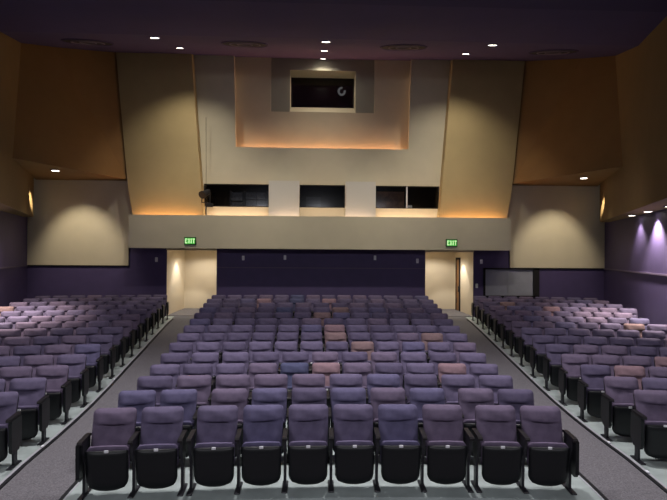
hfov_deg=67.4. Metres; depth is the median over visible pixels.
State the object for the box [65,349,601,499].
floor
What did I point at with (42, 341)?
seat
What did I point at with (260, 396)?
seat
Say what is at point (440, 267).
wall
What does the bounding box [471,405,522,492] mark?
seat
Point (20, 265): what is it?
trim
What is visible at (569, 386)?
seat cushion
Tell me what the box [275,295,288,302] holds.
seat
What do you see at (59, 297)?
seat
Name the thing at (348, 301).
seat
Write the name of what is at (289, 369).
seat
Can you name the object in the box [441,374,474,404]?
seat
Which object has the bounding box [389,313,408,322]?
seat
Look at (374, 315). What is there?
seat
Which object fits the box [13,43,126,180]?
wall
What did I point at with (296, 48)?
ceiling
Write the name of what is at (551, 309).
seat
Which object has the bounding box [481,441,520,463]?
seat cushion
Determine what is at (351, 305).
seat
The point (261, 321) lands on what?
seat
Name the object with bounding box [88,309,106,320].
seat
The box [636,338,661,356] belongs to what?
seat
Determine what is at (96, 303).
seat
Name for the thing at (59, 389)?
seat
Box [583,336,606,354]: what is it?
seat
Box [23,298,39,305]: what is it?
seat
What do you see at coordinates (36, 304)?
seat
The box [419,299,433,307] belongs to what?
seat
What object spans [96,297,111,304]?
seat
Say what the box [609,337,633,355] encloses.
seat
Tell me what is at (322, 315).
seat
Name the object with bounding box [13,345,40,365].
seat
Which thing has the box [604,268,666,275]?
trim
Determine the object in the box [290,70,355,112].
wall niche reveal
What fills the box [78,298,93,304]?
seat
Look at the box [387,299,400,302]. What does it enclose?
seat
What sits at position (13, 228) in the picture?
wall
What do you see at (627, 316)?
seat
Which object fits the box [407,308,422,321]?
seat
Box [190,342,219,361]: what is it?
seat
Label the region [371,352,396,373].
seat
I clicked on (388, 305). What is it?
seat
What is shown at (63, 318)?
seat
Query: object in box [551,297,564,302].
seat
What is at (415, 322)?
seat
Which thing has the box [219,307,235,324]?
seat
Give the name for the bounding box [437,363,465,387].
seat
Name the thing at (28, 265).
trim
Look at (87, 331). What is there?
seat
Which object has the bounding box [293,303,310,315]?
seat
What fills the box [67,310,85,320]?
seat
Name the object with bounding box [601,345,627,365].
seat
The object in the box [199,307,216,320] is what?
seat
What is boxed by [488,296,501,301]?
seat
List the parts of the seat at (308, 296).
backrest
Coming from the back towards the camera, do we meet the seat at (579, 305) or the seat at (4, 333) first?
the seat at (579, 305)
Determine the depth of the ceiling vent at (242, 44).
14.86 m
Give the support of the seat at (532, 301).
on the floor at (49, 475)
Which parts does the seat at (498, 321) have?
aisle panel, backrest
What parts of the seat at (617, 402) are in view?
leg, aisle panel, foot plate, armrest, backrest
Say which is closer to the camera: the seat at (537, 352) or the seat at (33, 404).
the seat at (33, 404)
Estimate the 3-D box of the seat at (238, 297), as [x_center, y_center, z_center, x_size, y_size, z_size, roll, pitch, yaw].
[-3.457,2.017,17.240,0.548,0.905,0.430,0,0,-6]
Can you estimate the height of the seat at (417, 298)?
0.905 m
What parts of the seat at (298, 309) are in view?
backrest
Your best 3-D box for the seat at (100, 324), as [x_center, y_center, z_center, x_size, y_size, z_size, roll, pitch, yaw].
[-6.058,2.276,12.748,0.567,0.905,0.430,0,0,-11]
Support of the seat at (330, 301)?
on the floor at (342, 491)
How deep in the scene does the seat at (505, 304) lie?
16.96 m
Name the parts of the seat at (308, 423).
foot plate, leg, armrest, backrest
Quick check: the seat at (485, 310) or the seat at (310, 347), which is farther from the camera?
the seat at (485, 310)
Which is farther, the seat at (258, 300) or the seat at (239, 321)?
the seat at (258, 300)
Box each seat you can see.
[0,306,13,315]
[0,311,20,321]
[0,322,12,328]
[0,329,20,345]
[0,346,9,355]
[0,356,20,367]
[0,366,32,391]
[0,379,5,391]
[0,391,21,470]
[4,336,30,355]
[7,316,28,328]
[9,302,27,310]
[9,377,49,445]
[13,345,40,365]
[15,322,37,336]
[16,306,34,315]
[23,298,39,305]
[23,311,42,321]
[23,328,47,344]
[23,355,53,377]
[30,302,46,310]
[31,316,51,327]
[33,336,58,354]
[35,296,50,301]
[35,365,71,424]
[37,306,55,315]
[40,321,61,335]
[42,298,57,305]
[44,344,71,364]
[45,310,64,320]
[49,301,66,309]
[50,328,73,344]
[53,296,67,301]
[54,315,74,327]
[57,354,88,407]
[58,305,75,314]
[60,298,76,304]
[61,335,85,353]
[64,321,85,334]
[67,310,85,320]
[69,301,85,309]
[70,295,84,300]
[74,344,103,391]
[75,407,136,499]
[76,327,98,343]
[77,315,96,326]
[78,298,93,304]
[78,305,95,314]
[87,295,101,300]
[88,301,103,309]
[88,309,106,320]
[88,320,109,334]
[89,335,115,378]
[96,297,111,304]
[98,305,114,314]
[99,315,118,326]
[101,327,125,366]
[104,295,118,300]
[106,301,122,308]
[109,309,126,319]
[112,320,134,356]
[114,297,128,304]
[117,305,133,313]
[118,390,155,460]
[121,295,134,300]
[121,314,141,348]
[124,301,140,308]
[127,406,187,498]
[129,309,148,340]
[131,297,145,304]
[136,304,154,334]
[137,295,150,300]
[137,376,172,406]
[142,300,159,328]
[148,297,164,323]
[150,364,179,388]
[153,295,168,319]
[160,353,187,375]
[160,389,197,458]
[169,342,192,363]
[176,364,212,386]
[177,333,199,352]
[177,375,211,429]
[183,325,204,341]
[186,405,237,495]
[189,319,209,332]
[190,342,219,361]
[191,352,218,388]
[194,313,211,324]
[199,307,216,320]
[202,333,224,362]
[203,303,219,312]
[207,299,221,306]
[208,325,228,341]
[208,374,249,405]
[211,295,225,306]
[211,313,232,324]
[211,363,244,392]
[211,388,246,456]
[212,318,232,332]
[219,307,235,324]
[219,342,245,362]
[222,303,237,312]
[222,352,248,374]
[224,299,237,302]
[227,333,248,351]
[228,295,241,306]
[231,325,251,352]
[232,312,251,324]
[234,405,283,494]
[235,318,254,333]
[238,299,254,307]
[238,307,254,317]
[240,303,256,312]
[243,295,257,302]
[247,352,278,373]
[248,332,273,351]
[248,363,276,404]
[248,374,287,404]
[249,342,271,363]
[251,325,275,351]
[252,388,286,452]
[254,307,273,318]
[254,318,276,341]
[255,312,271,325]
[257,299,270,307]
[259,295,272,302]
[259,303,274,313]
[273,299,287,310]
[273,307,292,317]
[273,332,297,351]
[274,312,291,327]
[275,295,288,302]
[275,303,292,316]
[275,325,298,341]
[275,341,296,373]
[277,318,298,343]
[278,352,308,373]
[280,363,308,407]
[281,404,327,493]
[286,388,326,462]
[287,374,324,407]
[289,295,303,302]
[290,299,303,314]
[292,307,310,317]
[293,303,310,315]
[294,312,310,335]
[298,332,321,351]
[299,318,320,335]
[299,325,321,343]
[300,341,322,373]
[305,295,319,302]
[306,299,319,317]
[309,352,337,373]
[311,303,328,315]
[311,307,329,317]
[312,363,339,407]
[313,312,330,335]
[320,295,334,302]
[322,299,335,315]
[322,318,342,343]
[322,325,344,343]
[323,332,345,351]
[326,341,347,373]
[326,374,362,426]
[328,388,365,462]
[328,404,373,492]
[330,303,346,312]
[331,307,348,317]
[333,312,349,327]
[337,295,350,302]
[338,299,352,311]
[340,352,367,373]
[344,363,371,403]
[345,318,364,341]
[346,325,367,351]
[348,332,369,351]
[349,303,364,315]
[350,307,366,317]
[351,341,373,363]
[352,313,369,325]
[353,295,365,302]
[354,299,368,310]
[366,374,399,404]
[367,303,382,312]
[368,295,381,302]
[368,318,386,340]
[369,307,385,317]
[370,299,384,307]
[370,325,390,341]
[370,388,404,454]
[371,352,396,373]
[372,313,388,324]
[373,333,394,351]
[373,404,420,491]
[375,363,403,388]
[377,342,399,362]
[384,295,396,303]
[385,303,400,312]
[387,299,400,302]
[388,308,404,324]
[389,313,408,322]
[389,319,408,332]
[393,325,413,341]
[397,333,418,361]
[399,296,412,306]
[400,342,424,362]
[400,352,426,387]
[401,299,416,307]
[403,303,419,312]
[404,374,436,403]
[406,363,434,374]
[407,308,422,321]
[409,313,427,324]
[409,388,444,455]
[411,319,430,332]
[415,296,428,303]
[416,325,436,341]
[417,404,474,492]
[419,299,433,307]
[421,333,442,354]
[422,303,437,312]
[425,308,441,318]
[427,342,450,362]
[430,313,447,324]
[430,352,455,378]
[433,319,452,332]
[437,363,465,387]
[439,325,459,341]
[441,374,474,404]
[445,333,467,351]
[453,342,475,362]
[458,388,493,456]
[459,353,485,374]
[469,364,497,387]
[471,296,486,320]
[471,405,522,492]
[476,298,491,324]
[479,375,512,404]
[481,302,497,329]
[487,305,504,334]
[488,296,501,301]
[493,310,512,341]
[494,298,507,305]
[497,389,533,457]
[500,302,514,309]
[501,315,520,348]
[504,296,517,301]
[507,306,522,314]
[509,321,530,356]
[510,299,524,305]
[514,310,531,320]
[516,405,578,494]
[517,302,532,309]
[519,297,532,301]
[519,327,541,366]
[523,316,541,326]
[525,306,540,315]
[526,299,540,305]
[530,335,554,377]
[533,321,552,334]
[534,302,549,310]
[534,311,550,320]
[535,297,548,302]
[543,299,557,306]
[543,306,559,315]
[543,344,570,390]
[544,316,562,327]
[544,328,565,343]
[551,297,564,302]
[552,303,567,310]
[553,311,570,321]
[555,322,574,335]
[557,336,580,353]
[558,354,588,405]
[560,300,574,306]
[562,307,578,316]
[564,316,583,327]
[567,297,581,302]
[568,328,589,344]
[570,303,585,311]
[573,312,590,321]
[573,345,598,364]
[577,300,591,306]
[577,322,597,335]
[577,364,610,421]
[581,307,597,316]
[583,298,597,303]
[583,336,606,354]
[586,317,604,328]
[588,304,603,311]
[591,355,619,375]
[592,329,614,345]
[593,312,611,322]
[594,300,609,307]
[600,308,617,317]
[600,323,621,336]
[600,376,638,441]
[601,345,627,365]
[606,304,622,312]
[607,317,626,329]
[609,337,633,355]
[614,312,632,323]
[614,365,645,389]
[617,330,639,345]
[619,308,640,317]
[622,356,651,376]
[623,323,644,337]
[629,318,649,329]
[630,346,656,366]
[630,390,666,464]
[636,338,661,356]
[641,377,666,389]
[642,330,665,346]
[647,324,666,338]
[648,366,666,377]
[654,357,666,366]
[659,347,666,356]
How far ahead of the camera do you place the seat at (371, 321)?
13.12 m
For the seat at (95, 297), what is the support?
on the floor at (49, 475)
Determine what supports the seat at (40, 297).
on the floor at (49, 475)
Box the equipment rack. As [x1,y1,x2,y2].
[230,191,267,205]
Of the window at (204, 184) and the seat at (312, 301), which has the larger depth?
the window at (204, 184)
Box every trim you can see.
[0,265,27,268]
[0,319,172,489]
[28,265,127,266]
[59,481,77,499]
[63,482,79,499]
[217,267,424,268]
[467,319,666,492]
[539,268,603,268]
[579,472,608,499]
[579,476,603,499]
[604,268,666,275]
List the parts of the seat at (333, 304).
backrest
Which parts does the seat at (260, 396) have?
backrest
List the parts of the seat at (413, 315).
backrest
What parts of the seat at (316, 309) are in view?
backrest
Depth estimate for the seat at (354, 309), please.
14.90 m
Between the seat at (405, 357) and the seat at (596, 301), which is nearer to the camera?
the seat at (405, 357)
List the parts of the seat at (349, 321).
backrest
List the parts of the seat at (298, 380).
armrest, backrest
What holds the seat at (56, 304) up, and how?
on the floor at (49, 475)
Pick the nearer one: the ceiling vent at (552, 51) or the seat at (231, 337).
the seat at (231, 337)
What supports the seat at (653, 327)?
on the floor at (49, 475)
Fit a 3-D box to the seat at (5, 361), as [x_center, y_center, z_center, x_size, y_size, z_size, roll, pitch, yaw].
[-5.997,2.395,8.965,0.568,0.905,0.430,0,0,-12]
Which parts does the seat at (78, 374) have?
backrest, armrest, aisle panel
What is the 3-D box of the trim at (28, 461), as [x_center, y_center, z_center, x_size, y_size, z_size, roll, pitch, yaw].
[-4.560,2.681,10.045,0.057,0.413,17.000,0,0,-9]
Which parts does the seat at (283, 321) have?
backrest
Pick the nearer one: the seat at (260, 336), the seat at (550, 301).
the seat at (260, 336)
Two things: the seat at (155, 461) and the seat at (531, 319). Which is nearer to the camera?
the seat at (155, 461)
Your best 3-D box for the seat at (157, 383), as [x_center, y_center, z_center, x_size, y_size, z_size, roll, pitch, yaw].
[-2.742,2.377,7.465,0.595,0.905,0.430,0,0,-7]
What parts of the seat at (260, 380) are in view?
armrest, backrest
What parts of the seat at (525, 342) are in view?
aisle panel, backrest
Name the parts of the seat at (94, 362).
backrest, aisle panel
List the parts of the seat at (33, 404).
backrest, foot plate, armrest, leg, aisle panel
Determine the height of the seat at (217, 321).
0.905 m
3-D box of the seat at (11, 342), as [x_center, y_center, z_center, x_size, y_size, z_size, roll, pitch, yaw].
[-6.853,2.337,10.683,0.567,0.905,0.430,0,0,-13]
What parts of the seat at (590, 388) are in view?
leg, aisle panel, armrest, backrest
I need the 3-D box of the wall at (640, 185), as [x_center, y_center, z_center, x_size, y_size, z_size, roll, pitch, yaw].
[8.529,-4.824,11.010,2.143,7.340,17.275,0,0,19]
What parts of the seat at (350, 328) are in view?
backrest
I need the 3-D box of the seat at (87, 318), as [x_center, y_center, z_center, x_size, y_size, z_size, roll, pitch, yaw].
[-6.762,2.237,13.557,0.568,0.905,0.430,0,0,-12]
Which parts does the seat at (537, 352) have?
aisle panel, backrest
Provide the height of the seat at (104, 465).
0.905 m
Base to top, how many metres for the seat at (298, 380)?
0.905 m
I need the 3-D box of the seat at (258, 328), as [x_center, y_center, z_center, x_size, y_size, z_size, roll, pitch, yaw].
[-1.688,2.277,12.040,0.567,0.905,0.430,0,0,-4]
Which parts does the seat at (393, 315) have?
backrest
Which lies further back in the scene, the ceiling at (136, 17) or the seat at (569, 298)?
the seat at (569, 298)
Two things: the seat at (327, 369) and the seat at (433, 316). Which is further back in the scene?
the seat at (433, 316)
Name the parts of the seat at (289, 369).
backrest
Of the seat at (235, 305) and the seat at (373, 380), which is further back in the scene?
the seat at (235, 305)
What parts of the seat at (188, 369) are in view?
backrest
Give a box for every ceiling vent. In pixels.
[61,38,113,45]
[221,41,267,47]
[380,44,426,50]
[528,49,578,54]
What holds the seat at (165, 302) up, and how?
on the floor at (49, 475)
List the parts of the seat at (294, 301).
backrest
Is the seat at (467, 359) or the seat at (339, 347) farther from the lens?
the seat at (339, 347)
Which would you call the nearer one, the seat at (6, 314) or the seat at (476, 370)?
the seat at (476, 370)
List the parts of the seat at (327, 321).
backrest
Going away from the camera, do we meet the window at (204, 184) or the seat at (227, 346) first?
the seat at (227, 346)
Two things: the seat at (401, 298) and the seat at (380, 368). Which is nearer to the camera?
the seat at (380, 368)
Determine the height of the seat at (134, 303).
0.905 m
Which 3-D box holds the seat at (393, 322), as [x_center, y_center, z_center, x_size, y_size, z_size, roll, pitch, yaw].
[1.695,2.263,13.033,0.581,0.905,0.430,0,0,1]
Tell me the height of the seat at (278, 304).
0.905 m
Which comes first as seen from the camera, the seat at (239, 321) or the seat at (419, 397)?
the seat at (419, 397)
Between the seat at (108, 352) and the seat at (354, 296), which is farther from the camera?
the seat at (354, 296)
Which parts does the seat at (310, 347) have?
backrest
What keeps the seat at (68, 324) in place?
on the floor at (49, 475)
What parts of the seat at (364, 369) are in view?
backrest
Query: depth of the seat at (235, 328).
12.08 m
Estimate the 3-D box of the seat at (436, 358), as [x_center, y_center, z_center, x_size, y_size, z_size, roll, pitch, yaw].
[2.064,2.425,9.463,0.569,0.905,0.430,0,0,2]
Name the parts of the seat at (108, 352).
backrest, aisle panel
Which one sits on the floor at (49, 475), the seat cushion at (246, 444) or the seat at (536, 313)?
the seat at (536, 313)
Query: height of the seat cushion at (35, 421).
0.398 m
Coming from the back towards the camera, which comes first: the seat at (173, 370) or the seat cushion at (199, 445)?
the seat at (173, 370)
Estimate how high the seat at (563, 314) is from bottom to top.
0.905 m
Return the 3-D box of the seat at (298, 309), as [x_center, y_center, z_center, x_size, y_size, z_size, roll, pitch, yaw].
[-0.935,2.161,14.764,0.560,0.905,0.430,0,0,-3]
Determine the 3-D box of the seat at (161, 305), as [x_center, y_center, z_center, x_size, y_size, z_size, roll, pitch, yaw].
[-6.234,2.110,17.443,0.640,0.905,0.430,0,0,-10]
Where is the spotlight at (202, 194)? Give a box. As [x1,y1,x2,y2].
[199,189,212,214]
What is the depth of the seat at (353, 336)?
11.33 m
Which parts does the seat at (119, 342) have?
backrest, aisle panel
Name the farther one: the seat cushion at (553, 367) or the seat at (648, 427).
the seat cushion at (553, 367)
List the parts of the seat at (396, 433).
leg, foot plate, armrest, backrest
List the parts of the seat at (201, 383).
backrest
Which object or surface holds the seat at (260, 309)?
on the floor at (342, 491)
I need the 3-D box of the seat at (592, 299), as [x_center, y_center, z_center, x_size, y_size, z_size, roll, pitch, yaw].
[9.447,2.213,18.216,0.567,0.905,0.430,0,0,11]
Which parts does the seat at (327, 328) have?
backrest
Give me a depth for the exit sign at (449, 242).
18.50 m
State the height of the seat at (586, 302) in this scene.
0.905 m
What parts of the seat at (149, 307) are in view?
backrest, aisle panel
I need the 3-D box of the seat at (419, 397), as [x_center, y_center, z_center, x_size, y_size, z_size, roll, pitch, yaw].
[1.297,2.377,6.806,0.611,0.905,0.430,0,0,0]
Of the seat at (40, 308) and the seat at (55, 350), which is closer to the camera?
the seat at (55, 350)
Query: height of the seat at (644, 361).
0.905 m
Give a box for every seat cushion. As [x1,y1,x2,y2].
[0,424,7,430]
[18,406,38,424]
[46,390,62,404]
[68,376,81,388]
[86,363,96,376]
[87,445,129,466]
[136,444,178,462]
[183,421,192,426]
[194,442,234,462]
[197,402,207,405]
[242,441,281,460]
[289,441,327,445]
[335,440,373,444]
[380,440,419,459]
[426,441,465,461]
[445,401,458,404]
[463,419,475,424]
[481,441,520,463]
[527,442,568,464]
[549,363,561,374]
[566,375,580,389]
[586,388,603,403]
[612,403,633,408]
[644,421,666,431]
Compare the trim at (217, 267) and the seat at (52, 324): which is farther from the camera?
the trim at (217, 267)
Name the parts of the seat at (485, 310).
aisle panel, backrest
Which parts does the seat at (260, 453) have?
foot plate, leg, armrest, backrest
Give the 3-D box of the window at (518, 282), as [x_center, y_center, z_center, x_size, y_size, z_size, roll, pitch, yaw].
[7.043,1.296,19.807,2.220,1.160,0.100,0,0,-2]
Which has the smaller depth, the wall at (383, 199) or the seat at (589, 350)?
the seat at (589, 350)
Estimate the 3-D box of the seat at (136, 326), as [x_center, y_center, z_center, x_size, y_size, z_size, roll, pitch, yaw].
[-5.622,2.247,13.773,0.640,0.905,0.430,0,0,-10]
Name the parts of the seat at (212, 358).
backrest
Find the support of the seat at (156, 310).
on the floor at (49, 475)
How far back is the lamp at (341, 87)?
21.55 m
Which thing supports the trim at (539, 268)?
attached to the wall at (143, 275)
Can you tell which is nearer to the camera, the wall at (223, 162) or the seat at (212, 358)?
the seat at (212, 358)
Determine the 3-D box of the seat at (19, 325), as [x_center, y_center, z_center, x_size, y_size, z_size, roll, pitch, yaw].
[-7.707,2.262,12.396,0.567,0.905,0.430,0,0,-13]
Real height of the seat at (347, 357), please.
0.905 m
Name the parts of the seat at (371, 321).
backrest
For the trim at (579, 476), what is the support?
attached to the floor at (342, 491)
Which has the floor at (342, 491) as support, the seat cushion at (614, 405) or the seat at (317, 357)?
the seat at (317, 357)
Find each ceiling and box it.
[0,0,666,45]
[2,32,635,60]
[196,0,666,11]
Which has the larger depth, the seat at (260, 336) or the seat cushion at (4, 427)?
the seat at (260, 336)
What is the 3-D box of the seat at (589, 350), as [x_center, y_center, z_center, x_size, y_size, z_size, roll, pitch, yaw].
[5.331,2.457,10.388,0.568,0.905,0.430,0,0,7]
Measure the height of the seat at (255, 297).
0.905 m
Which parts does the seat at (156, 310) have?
backrest, aisle panel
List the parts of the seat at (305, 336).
backrest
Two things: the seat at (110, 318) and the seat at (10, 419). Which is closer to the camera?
the seat at (10, 419)
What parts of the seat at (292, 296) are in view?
backrest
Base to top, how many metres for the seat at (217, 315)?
0.905 m
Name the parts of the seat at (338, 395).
leg, armrest, backrest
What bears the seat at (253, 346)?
on the floor at (342, 491)
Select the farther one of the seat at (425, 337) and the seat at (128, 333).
the seat at (128, 333)
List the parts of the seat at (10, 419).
backrest, armrest, foot plate, leg, aisle panel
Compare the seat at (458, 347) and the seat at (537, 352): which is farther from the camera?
the seat at (537, 352)
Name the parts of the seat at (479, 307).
aisle panel, backrest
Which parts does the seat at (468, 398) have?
backrest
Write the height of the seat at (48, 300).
0.905 m
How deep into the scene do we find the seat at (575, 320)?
14.04 m
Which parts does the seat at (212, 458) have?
armrest, leg, foot plate, backrest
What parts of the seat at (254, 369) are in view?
backrest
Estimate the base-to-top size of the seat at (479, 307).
0.905 m
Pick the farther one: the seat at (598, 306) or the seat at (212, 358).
the seat at (598, 306)
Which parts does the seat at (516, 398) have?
backrest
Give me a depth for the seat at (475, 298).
18.84 m
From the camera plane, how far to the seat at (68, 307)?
15.25 m
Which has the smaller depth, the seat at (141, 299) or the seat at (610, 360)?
the seat at (610, 360)
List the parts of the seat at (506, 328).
aisle panel, backrest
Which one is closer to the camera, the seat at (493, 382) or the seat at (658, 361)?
the seat at (493, 382)
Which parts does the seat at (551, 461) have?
leg, foot plate, armrest, backrest, leg, foot plate, armrest, aisle panel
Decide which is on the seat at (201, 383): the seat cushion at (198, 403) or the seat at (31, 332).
the seat cushion at (198, 403)
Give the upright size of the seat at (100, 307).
0.905 m
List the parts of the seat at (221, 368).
backrest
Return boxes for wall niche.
[271,58,373,112]
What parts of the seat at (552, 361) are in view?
aisle panel, backrest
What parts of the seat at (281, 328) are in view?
backrest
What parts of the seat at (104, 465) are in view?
aisle panel, foot plate, armrest, leg, backrest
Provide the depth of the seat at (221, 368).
8.54 m
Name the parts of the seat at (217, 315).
backrest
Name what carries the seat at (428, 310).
on the floor at (342, 491)
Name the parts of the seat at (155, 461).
foot plate, armrest, leg, backrest, armrest, foot plate, leg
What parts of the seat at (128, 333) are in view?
backrest, aisle panel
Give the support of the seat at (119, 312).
on the floor at (49, 475)
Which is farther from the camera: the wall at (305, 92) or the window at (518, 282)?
the wall at (305, 92)
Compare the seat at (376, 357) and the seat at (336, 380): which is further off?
the seat at (376, 357)
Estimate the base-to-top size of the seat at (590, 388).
0.905 m
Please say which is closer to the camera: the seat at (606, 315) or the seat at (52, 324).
the seat at (52, 324)
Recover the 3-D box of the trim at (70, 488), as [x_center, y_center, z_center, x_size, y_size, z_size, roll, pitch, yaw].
[-3.835,2.689,11.654,0.061,0.593,12.730,0,0,-8]
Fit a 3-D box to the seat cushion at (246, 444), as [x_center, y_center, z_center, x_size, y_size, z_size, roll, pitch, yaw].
[-0.830,2.408,5.794,0.455,0.398,0.123,0,0,-4]
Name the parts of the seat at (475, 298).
aisle panel, backrest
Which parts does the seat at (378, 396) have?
backrest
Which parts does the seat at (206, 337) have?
backrest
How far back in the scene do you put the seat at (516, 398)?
6.86 m
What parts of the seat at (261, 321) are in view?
backrest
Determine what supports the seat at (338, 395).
on the floor at (342, 491)
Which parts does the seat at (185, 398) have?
backrest, leg, armrest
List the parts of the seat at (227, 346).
backrest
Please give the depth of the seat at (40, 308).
15.11 m
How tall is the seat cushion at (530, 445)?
0.398 m
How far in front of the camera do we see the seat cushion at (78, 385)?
9.08 m
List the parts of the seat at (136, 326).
backrest, aisle panel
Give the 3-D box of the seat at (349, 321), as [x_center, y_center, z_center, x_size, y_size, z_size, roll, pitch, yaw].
[0.544,2.256,13.033,0.581,0.905,0.430,0,0,-1]
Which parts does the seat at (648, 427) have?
leg, aisle panel, foot plate, armrest, backrest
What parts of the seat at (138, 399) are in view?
backrest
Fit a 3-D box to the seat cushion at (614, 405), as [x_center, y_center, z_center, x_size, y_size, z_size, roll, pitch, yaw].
[4.472,2.529,7.615,0.476,0.398,0.123,0,0,6]
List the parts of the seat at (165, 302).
backrest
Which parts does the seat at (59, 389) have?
backrest, armrest, leg, aisle panel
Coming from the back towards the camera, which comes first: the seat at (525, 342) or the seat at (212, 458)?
the seat at (525, 342)
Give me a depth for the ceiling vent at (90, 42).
15.06 m
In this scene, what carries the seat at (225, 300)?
on the floor at (342, 491)
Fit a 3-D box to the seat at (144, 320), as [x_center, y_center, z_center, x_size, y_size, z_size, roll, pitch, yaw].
[-5.775,2.208,14.690,0.640,0.905,0.430,0,0,-10]
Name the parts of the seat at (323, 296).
backrest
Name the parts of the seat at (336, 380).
backrest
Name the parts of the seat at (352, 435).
leg, foot plate, armrest, backrest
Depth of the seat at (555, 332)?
12.33 m
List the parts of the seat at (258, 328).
backrest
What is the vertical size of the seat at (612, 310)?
0.905 m
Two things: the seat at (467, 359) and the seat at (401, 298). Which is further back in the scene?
the seat at (401, 298)
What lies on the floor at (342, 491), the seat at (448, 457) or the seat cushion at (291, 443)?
the seat at (448, 457)
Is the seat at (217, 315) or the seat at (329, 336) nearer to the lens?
the seat at (329, 336)
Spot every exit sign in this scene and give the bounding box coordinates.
[184,237,195,244]
[446,239,456,246]
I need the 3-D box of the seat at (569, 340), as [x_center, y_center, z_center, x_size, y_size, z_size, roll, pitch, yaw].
[5.418,2.425,11.314,0.568,0.905,0.430,0,0,7]
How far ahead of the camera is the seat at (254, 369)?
8.58 m
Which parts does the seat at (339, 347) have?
backrest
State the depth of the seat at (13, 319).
13.28 m
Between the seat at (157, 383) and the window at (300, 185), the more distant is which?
the window at (300, 185)
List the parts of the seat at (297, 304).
backrest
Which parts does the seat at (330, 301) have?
backrest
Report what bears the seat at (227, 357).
on the floor at (342, 491)
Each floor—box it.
[0,308,666,499]
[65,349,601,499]
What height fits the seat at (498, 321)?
0.905 m
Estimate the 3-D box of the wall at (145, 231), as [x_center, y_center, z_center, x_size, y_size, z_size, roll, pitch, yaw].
[-0.433,-0.630,19.102,14.060,1.210,1.400,0,0,-2]
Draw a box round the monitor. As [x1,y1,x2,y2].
[306,197,320,206]
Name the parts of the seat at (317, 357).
backrest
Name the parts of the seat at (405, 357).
backrest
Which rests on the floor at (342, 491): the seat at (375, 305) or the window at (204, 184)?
the seat at (375, 305)
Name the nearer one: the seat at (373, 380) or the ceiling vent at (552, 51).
the seat at (373, 380)
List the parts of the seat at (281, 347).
backrest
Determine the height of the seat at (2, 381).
0.905 m
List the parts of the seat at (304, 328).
backrest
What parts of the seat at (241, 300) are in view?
backrest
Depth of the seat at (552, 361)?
10.47 m
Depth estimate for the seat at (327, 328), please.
12.21 m
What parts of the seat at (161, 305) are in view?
backrest, aisle panel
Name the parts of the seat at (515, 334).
aisle panel, backrest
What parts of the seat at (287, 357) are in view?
backrest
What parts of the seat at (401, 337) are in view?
backrest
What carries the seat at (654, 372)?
on the floor at (49, 475)
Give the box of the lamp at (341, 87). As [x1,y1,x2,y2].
[338,80,345,95]
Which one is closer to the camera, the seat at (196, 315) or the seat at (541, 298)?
the seat at (196, 315)
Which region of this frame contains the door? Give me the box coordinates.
[455,258,460,310]
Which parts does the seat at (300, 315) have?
backrest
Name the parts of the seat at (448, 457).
leg, foot plate, armrest, backrest, leg, foot plate, armrest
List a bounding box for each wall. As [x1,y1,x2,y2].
[0,32,33,216]
[0,211,27,306]
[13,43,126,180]
[27,178,131,264]
[27,248,603,316]
[116,52,204,214]
[129,214,510,250]
[166,250,216,315]
[194,55,449,216]
[205,185,437,207]
[235,57,410,148]
[269,181,299,215]
[292,79,352,107]
[345,181,375,216]
[376,192,403,207]
[425,252,472,315]
[437,60,524,217]
[507,185,604,267]
[512,56,622,185]
[600,16,666,221]
[604,209,666,324]
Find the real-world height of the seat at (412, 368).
0.905 m
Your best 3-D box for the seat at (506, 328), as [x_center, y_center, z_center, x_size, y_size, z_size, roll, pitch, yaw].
[5.084,2.322,14.158,0.640,0.905,0.430,0,0,6]
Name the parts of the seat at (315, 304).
backrest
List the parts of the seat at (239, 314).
backrest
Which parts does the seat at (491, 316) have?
aisle panel, backrest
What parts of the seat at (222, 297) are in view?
backrest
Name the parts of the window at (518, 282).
pane, pane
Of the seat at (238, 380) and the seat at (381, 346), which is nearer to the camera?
the seat at (238, 380)
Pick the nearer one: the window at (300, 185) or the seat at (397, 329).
the seat at (397, 329)
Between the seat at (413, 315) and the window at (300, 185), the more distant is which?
the window at (300, 185)
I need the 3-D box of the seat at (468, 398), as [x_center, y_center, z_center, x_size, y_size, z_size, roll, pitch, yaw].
[1.938,2.381,6.796,0.548,0.905,0.430,0,0,2]
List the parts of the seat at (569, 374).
aisle panel, backrest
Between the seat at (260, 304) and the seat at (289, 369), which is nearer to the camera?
the seat at (289, 369)
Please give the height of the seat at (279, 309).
0.905 m
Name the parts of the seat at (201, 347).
backrest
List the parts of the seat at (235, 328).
backrest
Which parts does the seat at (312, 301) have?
backrest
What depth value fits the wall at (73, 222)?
19.20 m
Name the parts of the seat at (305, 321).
backrest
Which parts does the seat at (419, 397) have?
backrest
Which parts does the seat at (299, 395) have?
leg, backrest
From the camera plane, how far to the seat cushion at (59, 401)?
8.16 m
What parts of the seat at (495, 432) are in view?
leg, foot plate, armrest, backrest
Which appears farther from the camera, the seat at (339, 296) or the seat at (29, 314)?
the seat at (339, 296)
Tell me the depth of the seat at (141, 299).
17.43 m
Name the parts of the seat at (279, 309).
backrest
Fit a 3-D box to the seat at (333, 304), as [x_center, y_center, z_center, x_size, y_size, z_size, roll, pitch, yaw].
[0.155,2.128,15.697,0.574,0.905,0.430,0,0,-1]
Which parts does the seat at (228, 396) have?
backrest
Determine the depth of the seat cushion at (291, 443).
5.77 m
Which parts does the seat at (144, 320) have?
backrest, aisle panel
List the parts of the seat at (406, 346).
backrest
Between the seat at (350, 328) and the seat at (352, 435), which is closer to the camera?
the seat at (352, 435)
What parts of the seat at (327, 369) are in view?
backrest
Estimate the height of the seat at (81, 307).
0.905 m
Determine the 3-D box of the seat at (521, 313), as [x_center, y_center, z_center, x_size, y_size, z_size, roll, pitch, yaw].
[5.766,2.289,15.020,0.567,0.905,0.430,0,0,7]
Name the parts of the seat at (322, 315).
backrest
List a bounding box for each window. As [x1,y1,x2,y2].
[204,184,268,206]
[291,77,353,107]
[300,185,344,207]
[376,186,438,208]
[483,268,538,297]

